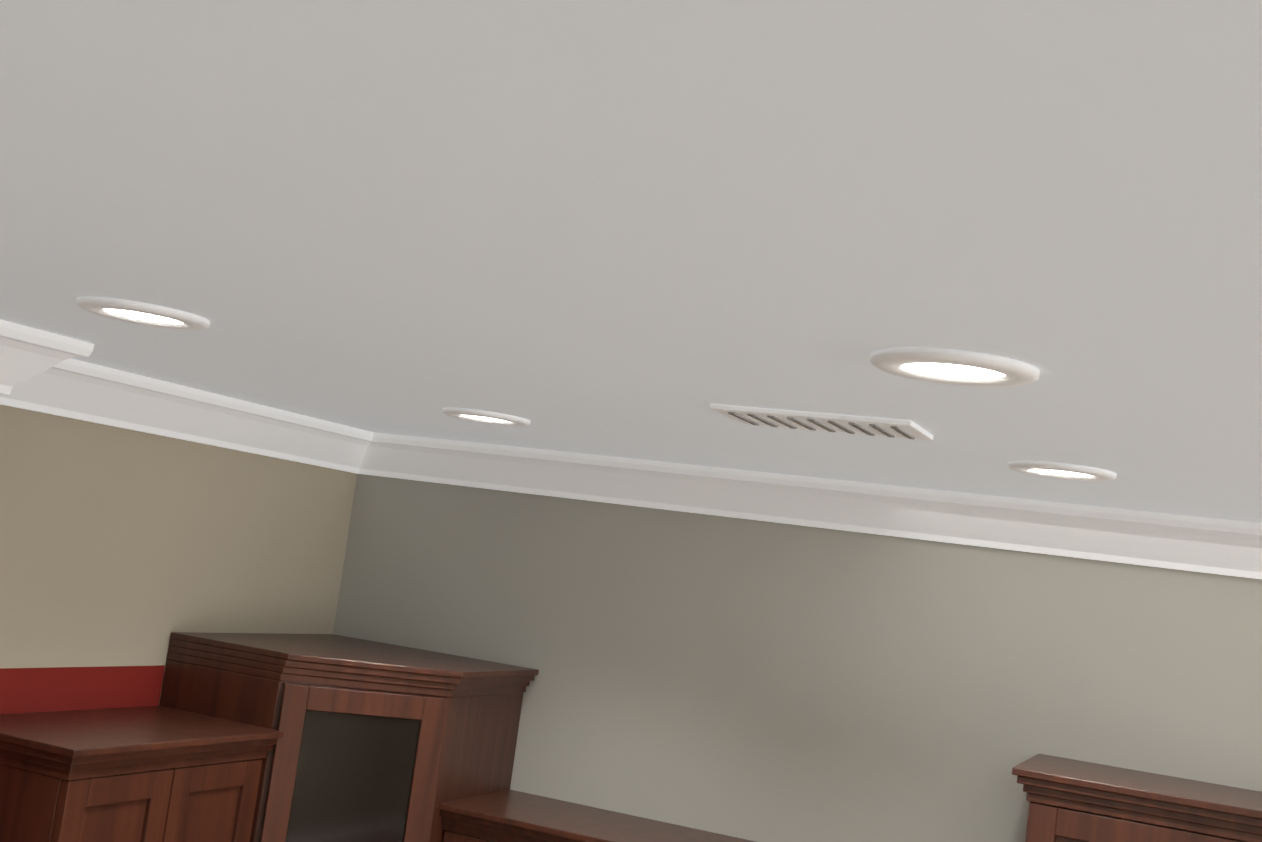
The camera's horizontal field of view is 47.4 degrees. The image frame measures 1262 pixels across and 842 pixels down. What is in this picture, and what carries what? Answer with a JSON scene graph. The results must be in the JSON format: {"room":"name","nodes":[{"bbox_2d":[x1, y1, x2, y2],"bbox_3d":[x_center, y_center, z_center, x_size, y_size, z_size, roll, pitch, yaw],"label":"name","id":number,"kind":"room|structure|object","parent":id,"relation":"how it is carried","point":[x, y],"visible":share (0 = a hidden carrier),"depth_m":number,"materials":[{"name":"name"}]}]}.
{"room":"kitchen","nodes":[
{"label":"kitchen","id":0,"kind":"room"},
{"bbox_2d":[0,405,356,705],"bbox_3d":[-1.979,1.210,1.874,0.200,3.075,5.210,5,-6,24],"label":"wall","id":1,"kind":"structure","parent":0,"point":[122,547],"depth_m":3.36,"materials":[{"name":"beige paint"}]},
{"bbox_2d":[0,665,164,713],"bbox_3d":[-1.609,0.993,2.414,0.002,1.134,2.140,5,-6,24],"label":"backsplash","id":2,"kind":"structure","parent":1,"relation":"attached to","point":[27,690],"depth_m":3.19,"materials":[{"name":"paint"}]},
{"bbox_2d":[0,705,283,841],"bbox_3d":[-1.149,1.164,3.026,0.375,1.040,0.668,5,-6,24],"label":"upper cabinet","id":3,"kind":"object","parent":1,"relation":"attached to","point":[159,773],"visible":1,"depth_m":2.94,"materials":[{"name":"brown wood"}]},
{"bbox_2d":[159,632,538,841],"bbox_3d":[-0.757,1.182,3.567,0.659,1.215,0.682,5,-6,24],"label":"upper cabinet","id":4,"kind":"object","parent":1,"relation":"attached to","point":[381,742],"visible":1,"depth_m":3.39,"materials":[{"name":"brown wood"}]},
{"bbox_2d":[0,0,1261,523],"bbox_3d":[2.383,0.090,1.138,11.800,0.150,9.680,5,-6,24],"label":"ceiling","id":5,"kind":"structure","parent":0,"point":[650,230],"depth_m":1.12,"materials":[{"name":"white paint"}]},
{"bbox_2d":[76,297,209,329],"bbox_3d":[-0.698,-0.152,2.059,0.184,0.010,0.184,5,-6,24],"label":"recessed light","id":6,"kind":"object","parent":5,"relation":"in","point":[142,313],"visible":1,"depth_m":2.03,"materials":[{"name":"white"}]},
{"bbox_2d":[442,408,529,425],"bbox_3d":[-0.301,-0.007,2.989,0.184,0.010,0.184,5,-6,24],"label":"recessed light","id":7,"kind":"object","parent":5,"relation":"in","point":[488,417],"visible":1,"depth_m":2.94,"materials":[{"name":"white"}]},
{"bbox_2d":[710,404,933,439],"bbox_3d":[0.302,0.004,2.270,0.320,0.011,0.170,5,-6,24],"label":"ceiling vent","id":8,"kind":"object","parent":5,"relation":"in","point":[873,426],"visible":1,"depth_m":2.23,"materials":[{"name":"white metal"}]},
{"bbox_2d":[870,348,1039,386],"bbox_3d":[0.356,-0.058,1.583,0.184,0.010,0.184,5,-6,24],"label":"recessed light","id":9,"kind":"object","parent":5,"relation":"in","point":[956,367],"visible":1,"depth_m":1.56,"materials":[{"name":"white"}]},
{"bbox_2d":[1008,461,1116,480],"bbox_3d":[0.754,0.088,2.518,0.184,0.010,0.184,5,-6,24],"label":"recessed light","id":10,"kind":"object","parent":5,"relation":"in","point":[1062,471],"visible":1,"depth_m":2.48,"materials":[{"name":"white"}]},
{"bbox_2d":[333,474,1261,841],"bbox_3d":[0.375,1.689,3.519,2.850,3.075,0.250,5,-6,24],"label":"wall","id":11,"kind":"structure","parent":0,"point":[753,680],"depth_m":3.53,"materials":[{"name":"beige paint"}]},
{"bbox_2d":[439,793,722,841],"bbox_3d":[-0.107,1.435,3.442,0.734,0.865,0.334,5,-6,24],"label":"upper cabinet","id":12,"kind":"object","parent":11,"relation":"attached to","point":[509,815],"depth_m":3.43,"materials":[{"name":"brown wood"}]},
{"bbox_2d":[1012,754,1261,841],"bbox_3d":[1.106,1.363,2.891,0.735,1.220,0.415,5,-6,24],"label":"upper cabinet","id":13,"kind":"object","parent":11,"relation":"attached to","point":[1071,800],"visible":1,"depth_m":2.87,"materials":[{"name":"brown wood"}]},
{"bbox_3d":[3.423,1.795,0.428,9.050,3.075,9.680,5,-6,24],"label":"wall","id":14,"kind":"structure","parent":0,"visible":0},
{"bbox_2d":[0,320,1261,579],"bbox_3d":[2.358,0.276,1.120,11.200,0.225,9.080,5,-6,24],"label":"crown molding","id":15,"kind":"structure","parent":14,"relation":"attached to","point":[42,372],"depth_m":3.43,"materials":[{"name":"white"}]}
]}

